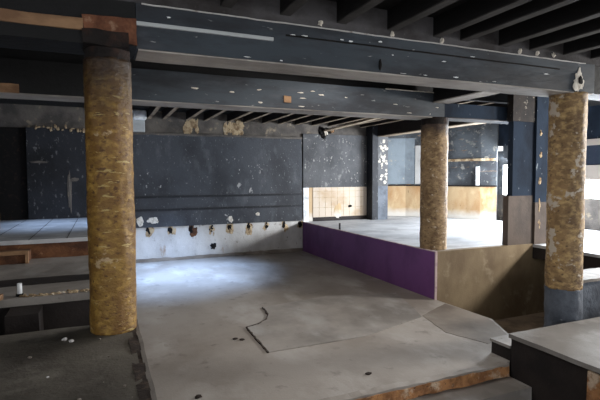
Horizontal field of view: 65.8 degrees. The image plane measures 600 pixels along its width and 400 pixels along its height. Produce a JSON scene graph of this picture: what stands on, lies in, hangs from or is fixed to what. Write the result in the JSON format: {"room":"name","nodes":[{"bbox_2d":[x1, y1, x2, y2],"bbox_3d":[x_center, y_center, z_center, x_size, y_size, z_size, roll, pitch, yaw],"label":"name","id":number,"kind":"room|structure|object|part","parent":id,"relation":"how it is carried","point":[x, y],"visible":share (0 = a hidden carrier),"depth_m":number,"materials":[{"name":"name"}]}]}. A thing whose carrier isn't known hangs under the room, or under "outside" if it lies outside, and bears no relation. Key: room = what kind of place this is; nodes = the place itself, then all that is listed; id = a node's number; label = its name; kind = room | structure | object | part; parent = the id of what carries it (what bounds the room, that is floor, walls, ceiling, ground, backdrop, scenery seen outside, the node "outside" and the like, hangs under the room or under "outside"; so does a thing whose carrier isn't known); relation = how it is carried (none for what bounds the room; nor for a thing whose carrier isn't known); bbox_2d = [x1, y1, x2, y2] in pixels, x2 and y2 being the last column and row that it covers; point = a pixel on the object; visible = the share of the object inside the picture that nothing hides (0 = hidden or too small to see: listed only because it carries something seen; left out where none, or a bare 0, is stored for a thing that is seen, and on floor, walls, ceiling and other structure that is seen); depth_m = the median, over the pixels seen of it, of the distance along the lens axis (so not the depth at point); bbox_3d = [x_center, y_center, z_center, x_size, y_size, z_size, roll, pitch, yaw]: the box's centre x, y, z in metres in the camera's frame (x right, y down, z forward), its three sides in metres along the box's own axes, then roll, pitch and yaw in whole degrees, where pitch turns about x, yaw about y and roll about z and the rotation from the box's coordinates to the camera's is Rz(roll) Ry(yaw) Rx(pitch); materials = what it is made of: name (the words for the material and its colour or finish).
{"room":"abandoned nightclub","nodes":[
{"label":"abandoned nightclub","id":0,"kind":"room"},
{"bbox_2d":[0,320,156,399],"bbox_3d":[-1.511,2.447,-0.363,3.831,1.742,10.300,-1,3,-23],"label":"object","id":1,"kind":"structure","parent":0,"point":[81,368],"depth_m":3.81,"materials":[{"name":"grey concrete"}]},
{"bbox_2d":[80,27,136,335],"bbox_3d":[-1.902,-0.145,4.663,0.472,2.944,0.534,-1,3,-23],"label":"column","id":2,"kind":"structure","parent":1,"relation":"on","point":[111,231],"depth_m":4.51,"materials":[{"name":"gold stone"}]},
{"bbox_2d":[0,103,366,262],"bbox_3d":[-3.278,-0.125,14.940,12.909,5.290,0.450,-1,3,-23],"label":"wall","id":3,"kind":"structure","parent":0,"point":[209,193],"depth_m":14.83,"materials":[{"name":"paint"}]},
{"bbox_3d":[-7.948,-0.725,12.836,0.720,2.560,0.030,-1,3,-23],"label":"black doorway","id":4,"kind":"part","parent":3,"relation":"part of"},
{"bbox_2d":[132,109,146,131],"bbox_3d":[-4.853,-2.376,13.956,0.450,0.660,0.230,-1,3,-23],"label":"vent box","id":5,"kind":"object","parent":3,"relation":"attached to","point":[139,116],"visible":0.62,"depth_m":13.90,"materials":[{"name":"white plastic"}]},
{"bbox_2d":[183,118,198,133],"bbox_3d":[-3.448,-2.287,14.680,0.514,0.700,0.024,-1,3,-23],"label":"plaster remnant","id":6,"kind":"object","parent":3,"relation":"attached to","point":[189,125],"visible":1,"depth_m":14.67,"materials":[{"name":"beige paint"}]},
{"bbox_2d":[223,119,243,134],"bbox_3d":[-2.170,-2.317,15.226,0.730,0.709,0.025,-1,3,-23],"label":"plaster remnant","id":7,"kind":"object","parent":3,"relation":"attached to","point":[236,128],"visible":0.99,"depth_m":15.22,"materials":[{"name":"beige paint"}]},
{"bbox_2d":[0,0,599,114],"bbox_3d":[2.458,-2.446,7.350,17.600,0.100,21.800,-1,3,-23],"label":"ceiling","id":8,"kind":"structure","parent":0,"point":[386,4],"depth_m":12.52,"materials":[{"name":"black paint"}]},
{"bbox_2d":[147,106,159,118],"bbox_3d":[-3.365,-2.461,11.266,0.106,0.247,6.333,-1,3,-23],"label":"joist","id":9,"kind":"object","parent":8,"relation":"attached to","point":[152,110],"visible":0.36,"depth_m":13.03,"materials":[{"name":"black wood"}]},
{"bbox_2d":[162,107,177,118],"bbox_3d":[-2.960,-2.471,11.438,0.106,0.247,6.333,-1,3,-23],"label":"joist","id":10,"kind":"object","parent":8,"relation":"attached to","point":[167,111],"visible":0.32,"depth_m":13.25,"materials":[{"name":"black wood"}]},
{"bbox_2d":[186,108,205,119],"bbox_3d":[-2.298,-2.488,11.720,0.106,0.247,6.333,-1,3,-23],"label":"joist","id":11,"kind":"object","parent":8,"relation":"attached to","point":[192,112],"visible":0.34,"depth_m":13.58,"materials":[{"name":"black wood"}]},
{"bbox_2d":[204,109,226,120],"bbox_3d":[-1.783,-2.502,11.940,0.106,0.247,6.333,-1,3,-23],"label":"joist","id":12,"kind":"object","parent":8,"relation":"attached to","point":[209,114],"visible":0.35,"depth_m":13.81,"materials":[{"name":"black wood"}]},
{"bbox_2d":[220,0,237,7],"bbox_3d":[0.456,-1.987,1.973,0.127,0.245,6.252,-1,3,-23],"label":"joist","id":13,"kind":"object","parent":8,"relation":"attached to","point":[223,3],"visible":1,"depth_m":4.74,"materials":[{"name":"black wood"}]},
{"bbox_2d":[227,111,252,121],"bbox_3d":[-1.084,-2.519,12.238,0.106,0.247,6.333,-1,3,-23],"label":"joist","id":14,"kind":"object","parent":8,"relation":"attached to","point":[234,115],"visible":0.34,"depth_m":14.14,"materials":[{"name":"black wood"}]},
{"bbox_2d":[0,47,507,123],"bbox_3d":[-0.609,-2.066,8.650,12.763,0.780,0.610,-1,3,-23],"label":"ceiling beam","id":15,"kind":"structure","parent":8,"relation":"attached to","point":[24,74],"depth_m":8.29,"materials":[{"name":"black paint"}]},
{"bbox_2d":[243,112,270,122],"bbox_3d":[-0.588,-2.532,12.450,0.106,0.247,6.333,-1,3,-23],"label":"joist","id":16,"kind":"object","parent":8,"relation":"attached to","point":[255,115],"visible":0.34,"depth_m":14.30,"materials":[{"name":"black wood"}]},
{"bbox_2d":[262,113,292,122],"bbox_3d":[0.019,-2.548,12.709,0.106,0.247,6.333,-1,3,-23],"label":"joist","id":17,"kind":"object","parent":8,"relation":"attached to","point":[273,116],"visible":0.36,"depth_m":14.58,"materials":[{"name":"black wood"}]},
{"bbox_2d":[280,0,308,15],"bbox_3d":[1.063,-2.003,2.232,0.127,0.245,6.252,-1,3,-23],"label":"joist","id":18,"kind":"object","parent":8,"relation":"attached to","point":[287,7],"visible":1,"depth_m":4.90,"materials":[{"name":"black wood"}]},
{"bbox_2d":[278,114,310,123],"bbox_3d":[0.543,-2.561,12.932,0.106,0.247,6.333,-1,3,-23],"label":"joist","id":19,"kind":"object","parent":8,"relation":"attached to","point":[293,117],"visible":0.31,"depth_m":14.72,"materials":[{"name":"black wood"}]},
{"bbox_2d":[0,0,599,100],"bbox_3d":[0.815,-1.922,5.751,13.108,0.780,0.508,-1,3,-23],"label":"ceiling beam","id":20,"kind":"structure","parent":8,"relation":"attached to","point":[310,41],"depth_m":5.23,"materials":[{"name":"blue paint"}]},
{"bbox_2d":[137,21,273,40],"bbox_3d":[-0.961,-1.727,4.752,1.460,0.038,0.030,-1,3,-23],"label":"cable trunking","id":21,"kind":"object","parent":20,"relation":"attached to","point":[139,23],"visible":1,"depth_m":4.73,"materials":[{"name":"grey plastic"}]},
{"bbox_2d":[295,115,329,124],"bbox_3d":[1.114,-2.576,13.175,0.106,0.247,6.333,-1,3,-23],"label":"joist","id":22,"kind":"object","parent":8,"relation":"attached to","point":[312,117],"visible":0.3,"depth_m":14.95,"materials":[{"name":"black wood"}]},
{"bbox_2d":[312,116,348,125],"bbox_3d":[1.711,-2.591,13.430,0.106,0.247,6.333,-1,3,-23],"label":"joist","id":23,"kind":"object","parent":8,"relation":"attached to","point":[331,118],"visible":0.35,"depth_m":15.21,"materials":[{"name":"black wood"}]},
{"bbox_2d":[329,117,367,125],"bbox_3d":[2.309,-2.607,13.685,0.106,0.247,6.333,-1,3,-23],"label":"joist","id":24,"kind":"object","parent":8,"relation":"attached to","point":[350,119],"visible":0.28,"depth_m":15.41,"materials":[{"name":"black wood"}]},
{"bbox_2d":[323,118,380,130],"bbox_3d":[1.738,-2.308,13.855,0.200,0.330,2.672,-3,4,-43],"label":"plank","id":25,"kind":"object","parent":24,"relation":"attached to","point":[369,119],"visible":0.64,"depth_m":13.98,"materials":[{"name":"grey wood"}]},
{"bbox_2d":[337,0,383,23],"bbox_3d":[1.707,-2.019,2.506,0.127,0.245,6.252,-1,3,-23],"label":"joist","id":26,"kind":"object","parent":8,"relation":"attached to","point":[347,10],"visible":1,"depth_m":5.08,"materials":[{"name":"black wood"}]},
{"bbox_2d":[345,101,474,126],"bbox_3d":[2.907,-2.622,13.940,0.106,0.247,6.333,-1,3,-23],"label":"joist","id":27,"kind":"object","parent":8,"relation":"attached to","point":[460,102],"visible":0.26,"depth_m":14.69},
{"bbox_2d":[387,0,457,30],"bbox_3d":[2.342,-2.036,2.777,0.127,0.245,6.252,-1,3,-23],"label":"joist","id":28,"kind":"object","parent":8,"relation":"attached to","point":[405,13],"visible":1,"depth_m":5.22,"materials":[{"name":"black wood"}]},
{"bbox_2d":[360,102,492,127],"bbox_3d":[3.505,-2.638,14.194,0.106,0.247,6.333,-1,3,-23],"label":"joist","id":29,"kind":"object","parent":8,"relation":"attached to","point":[385,121],"visible":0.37,"depth_m":15.45,"materials":[{"name":"black wood"}]},
{"bbox_2d":[378,103,506,136],"bbox_3d":[4.151,-2.470,14.269,0.388,0.596,6.024,-1,3,-23],"label":"cross beam","id":30,"kind":"structure","parent":8,"relation":"attached to","point":[403,127],"depth_m":15.31,"materials":[{"name":"black wood"}]},
{"bbox_2d":[433,87,497,103],"bbox_3d":[3.546,-2.237,8.661,0.430,0.470,2.735,-1,3,-23],"label":"cross beam","id":31,"kind":"structure","parent":8,"relation":"attached to","point":[440,95],"depth_m":9.34,"materials":[{"name":"grey wood"}]},
{"bbox_2d":[433,0,530,37],"bbox_3d":[2.976,-2.052,3.047,0.127,0.245,6.252,-1,3,-23],"label":"joist","id":32,"kind":"object","parent":8,"relation":"attached to","point":[471,12],"visible":1,"depth_m":5.35,"materials":[{"name":"black wood"}]},
{"bbox_2d":[460,0,577,40],"bbox_3d":[3.381,-2.063,3.220,0.127,0.245,6.252,-1,3,-23],"label":"joist","id":33,"kind":"object","parent":8,"relation":"attached to","point":[533,8],"visible":0.88,"depth_m":5.34,"materials":[{"name":"black wood"}]},
{"bbox_2d":[499,0,599,46],"bbox_3d":[3.997,-2.079,3.482,0.127,0.245,6.252,-1,3,-23],"label":"joist","id":34,"kind":"object","parent":8,"relation":"attached to","point":[579,11],"visible":0.94,"depth_m":5.61,"materials":[{"name":"black wood"}]},
{"bbox_2d":[529,16,599,50],"bbox_3d":[4.521,-2.092,3.706,0.127,0.245,6.252,-1,3,-23],"label":"joist","id":35,"kind":"object","parent":8,"relation":"attached to","point":[592,26],"visible":0.81,"depth_m":6.05,"materials":[{"name":"black wood"}]},
{"bbox_2d":[563,32,599,55],"bbox_3d":[5.156,-2.108,3.976,0.127,0.245,6.252,-1,3,-23],"label":"joist","id":36,"kind":"object","parent":8,"relation":"attached to","point":[591,42],"visible":0.82,"depth_m":6.57,"materials":[{"name":"black wood"}]},
{"bbox_2d":[591,48,599,59],"bbox_3d":[5.707,-2.123,4.212,0.127,0.245,6.252,-1,3,-23],"label":"joist","id":37,"kind":"object","parent":8,"relation":"attached to","point":[595,54],"visible":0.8,"depth_m":6.99,"materials":[{"name":"black wood"}]},
{"bbox_2d":[136,251,509,399],"bbox_3d":[-0.714,2.195,10.531,6.220,0.200,10.180,-1,3,-23],"label":"floor","id":38,"kind":"structure","parent":0,"point":[190,312],"depth_m":7.42,"materials":[{"name":"concrete"}]},
{"bbox_2d":[246,293,420,352],"bbox_3d":[0.751,2.168,8.834,3.795,0.020,2.565,-1,3,-23],"label":"floor patch","id":39,"kind":"object","parent":38,"relation":"on","point":[330,318],"visible":1,"depth_m":8.47,"materials":[{"name":"grey concrete"}]},
{"bbox_2d":[320,361,509,399],"bbox_3d":[0.673,2.430,5.585,4.853,0.190,0.151,-1,3,-23],"label":"step","id":40,"kind":"structure","parent":38,"relation":"attached to","point":[424,386],"depth_m":5.98,"materials":[{"name":"orange brick"}]},
{"bbox_2d":[423,304,506,343],"bbox_3d":[2.886,2.193,8.374,1.270,0.005,2.090,-1,3,-23],"label":"sheet","id":41,"kind":"object","parent":38,"relation":"on","point":[453,320],"visible":0.9,"depth_m":8.25,"materials":[{"name":"grey concrete"}]},
{"bbox_2d":[318,126,334,139],"bbox_3d":[0.847,-2.148,14.887,0.608,0.428,0.178,-1,3,-23],"label":"spotlight","id":42,"kind":"object","parent":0,"point":[321,132],"visible":0.82,"depth_m":14.80,"materials":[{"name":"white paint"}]},
{"bbox_2d":[388,123,498,219],"bbox_3d":[4.866,-1.135,17.919,5.108,3.640,0.984,1,3,24],"label":"wall","id":43,"kind":"structure","parent":0,"point":[472,149],"depth_m":17.29,"materials":[{"name":"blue paint"}]},
{"bbox_3d":[4.837,-0.551,17.774,4.981,0.050,0.637,1,3,24],"label":"wainscot rail","id":44,"kind":"part","parent":43,"relation":"part of","materials":[{"name":"brown wood"}]},
{"bbox_2d":[494,312,543,333],"bbox_3d":[2.477,3.011,7.636,17.600,0.250,21.800,-1,3,-23],"label":"floor","id":45,"kind":"structure","parent":0,"point":[531,321],"depth_m":10.36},
{"bbox_2d":[4,305,43,334],"bbox_3d":[-3.417,2.187,5.799,0.371,1.640,0.445,-1,3,-23],"label":"step block","id":46,"kind":"object","parent":45,"relation":"on","point":[18,320],"visible":0.32,"depth_m":5.60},
{"bbox_2d":[0,218,87,258],"bbox_3d":[-6.352,1.696,10.933,3.816,2.094,4.815,-1,3,-23],"label":"platform","id":47,"kind":"object","parent":45,"relation":"on","point":[46,238],"visible":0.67,"depth_m":9.28,"materials":[{"name":"grey concrete"}]},
{"bbox_2d":[0,255,89,335],"bbox_3d":[-4.768,2.062,7.239,3.823,1.750,3.262,-1,3,-23],"label":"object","id":48,"kind":"structure","parent":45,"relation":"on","point":[54,274],"depth_m":6.52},
{"bbox_2d":[0,249,30,264],"bbox_3d":[-5.497,1.020,8.314,1.161,0.235,0.544,-1,3,-23],"label":"wooden step","id":49,"kind":"structure","parent":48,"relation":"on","point":[17,256],"depth_m":8.25,"materials":[{"name":"brown wood"}]},
{"bbox_3d":[-4.893,1.054,8.316,0.050,0.162,0.060,-1,3,-23],"label":"corner post","id":50,"kind":"part","parent":49,"relation":"part of","materials":[{"name":"brown wood"}]},
{"bbox_2d":[16,283,23,296],"bbox_3d":[-3.663,1.172,6.061,0.090,0.170,0.088,-1,3,-23],"label":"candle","id":51,"kind":"object","parent":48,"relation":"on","point":[19,285],"visible":0.95,"depth_m":6.04,"materials":[{"name":"white wax"}]},
{"bbox_2d":[19,288,89,297],"bbox_3d":[-3.082,1.231,6.273,1.240,0.050,0.192,-1,3,-23],"label":"rubble line","id":52,"kind":"object","parent":48,"relation":"on","point":[24,295],"visible":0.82,"depth_m":6.13,"materials":[{"name":"beige paint"}]},
{"bbox_2d":[308,216,599,268],"bbox_3d":[5.429,1.787,12.484,6.710,1.668,13.300,-1,3,-23],"label":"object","id":53,"kind":"structure","parent":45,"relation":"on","point":[461,233],"depth_m":13.14,"materials":[{"name":"grey concrete"}]},
{"bbox_2d":[303,222,436,299],"bbox_3d":[1.501,1.439,13.040,0.058,1.037,7.042,-1,3,-23],"label":"wall","id":54,"kind":"structure","parent":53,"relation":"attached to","point":[412,268],"depth_m":11.87,"materials":[{"name":"purple paint"}]},
{"bbox_2d":[366,125,387,219],"bbox_3d":[2.632,-1.126,17.714,0.664,3.622,1.624,-1,3,-23],"label":"pilaster","id":55,"kind":"object","parent":53,"relation":"on","point":[377,147],"visible":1,"depth_m":17.00,"materials":[{"name":"black paint"}]},
{"bbox_2d":[419,117,448,249],"bbox_3d":[2.962,-0.355,10.264,0.597,2.875,0.598,0,3,10],"label":"column","id":56,"kind":"structure","parent":53,"relation":"on","point":[434,130],"depth_m":10.03,"materials":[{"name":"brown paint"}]},
{"bbox_2d":[532,96,548,243],"bbox_3d":[5.668,-0.783,10.992,0.529,3.628,0.298,-1,3,-23],"label":"pier","id":57,"kind":"object","parent":53,"relation":"on","point":[540,165],"visible":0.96,"depth_m":10.84,"materials":[{"name":"blue paint"}]},
{"bbox_2d":[434,94,544,319],"bbox_3d":[4.433,0.079,10.502,3.422,5.298,0.188,-1,3,-23],"label":"wall","id":58,"kind":"structure","parent":45,"relation":"on","point":[497,282],"depth_m":10.61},
{"bbox_3d":[5.116,-0.951,10.757,0.650,1.700,0.150,-1,3,-23],"label":"blue panel","id":59,"kind":"part","parent":58,"relation":"part of","materials":[{"name":"paint"}]},
{"bbox_2d":[490,334,510,376],"bbox_3d":[3.288,2.484,6.926,0.842,0.876,0.375,-1,3,-23],"label":"step block","id":60,"kind":"object","parent":45,"relation":"on","point":[501,345],"visible":0.21,"depth_m":6.76,"materials":[{"name":"grey concrete"}]},
{"bbox_2d":[509,317,599,399],"bbox_3d":[5.413,2.444,5.671,3.926,1.080,3.548,-1,3,-23],"label":"platform","id":61,"kind":"object","parent":45,"relation":"on","point":[559,361],"visible":0.98,"depth_m":6.05,"materials":[{"name":"grey concrete"}]},
{"bbox_2d":[543,92,587,326],"bbox_3d":[4.177,0.626,7.328,0.552,4.535,0.556,-1,3,-23],"label":"column","id":62,"kind":"structure","parent":45,"relation":"on","point":[567,112],"depth_m":7.10,"materials":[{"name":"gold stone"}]},
{"bbox_2d":[583,267,599,319],"bbox_3d":[5.446,2.066,8.390,1.947,1.554,0.614,-1,3,-23],"label":"parapet","id":63,"kind":"object","parent":45,"relation":"on","point":[591,276],"visible":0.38,"depth_m":7.87,"materials":[{"name":"blue paint"}]},
{"bbox_3d":[0.921,2.882,5.037,4.857,0.301,0.470,-1,3,-23],"label":"step","id":64,"kind":"structure","parent":45,"relation":"on","visible":0},
{"bbox_2d":[409,376,530,399],"bbox_3d":[0.767,2.624,5.389,4.854,0.202,0.400,-1,3,-23],"label":"step","id":65,"kind":"structure","parent":64,"relation":"on","point":[504,388],"depth_m":6.05,"materials":[{"name":"grey concrete"}]},
{"bbox_2d":[497,105,599,230],"bbox_3d":[9.258,-0.853,12.245,0.330,3.640,10.100,-1,3,-23],"label":"wall","id":66,"kind":"structure","parent":0,"point":[592,206],"depth_m":13.63,"materials":[{"name":"blue paint"}]},
{"bbox_2d":[502,165,507,194],"bbox_3d":[7.394,-0.714,16.409,0.080,1.060,0.500,-1,3,-23],"label":"window","id":67,"kind":"structure","parent":66,"relation":"in","point":[504,187],"depth_m":16.57,"materials":[{"name":"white glass"}]},
{"bbox_3d":[7.300,-0.725,16.629,0.080,1.060,0.020,-1,3,-23],"label":"frame","id":68,"kind":"part","parent":67,"relation":"part of","materials":[{"name":"white plastic"}]},
{"bbox_2d":[585,180,599,198],"bbox_3d":[8.416,-0.338,14.034,0.080,0.550,3.400,-1,3,-23],"label":"window","id":69,"kind":"structure","parent":66,"relation":"in","point":[592,187],"depth_m":13.61,"materials":[{"name":"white glass"}]},
{"bbox_3d":[9.511,-1.591,11.607,0.330,0.180,8.800,-1,3,-23],"label":"light rail","id":70,"kind":"part","parent":66,"relation":"part of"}
]}

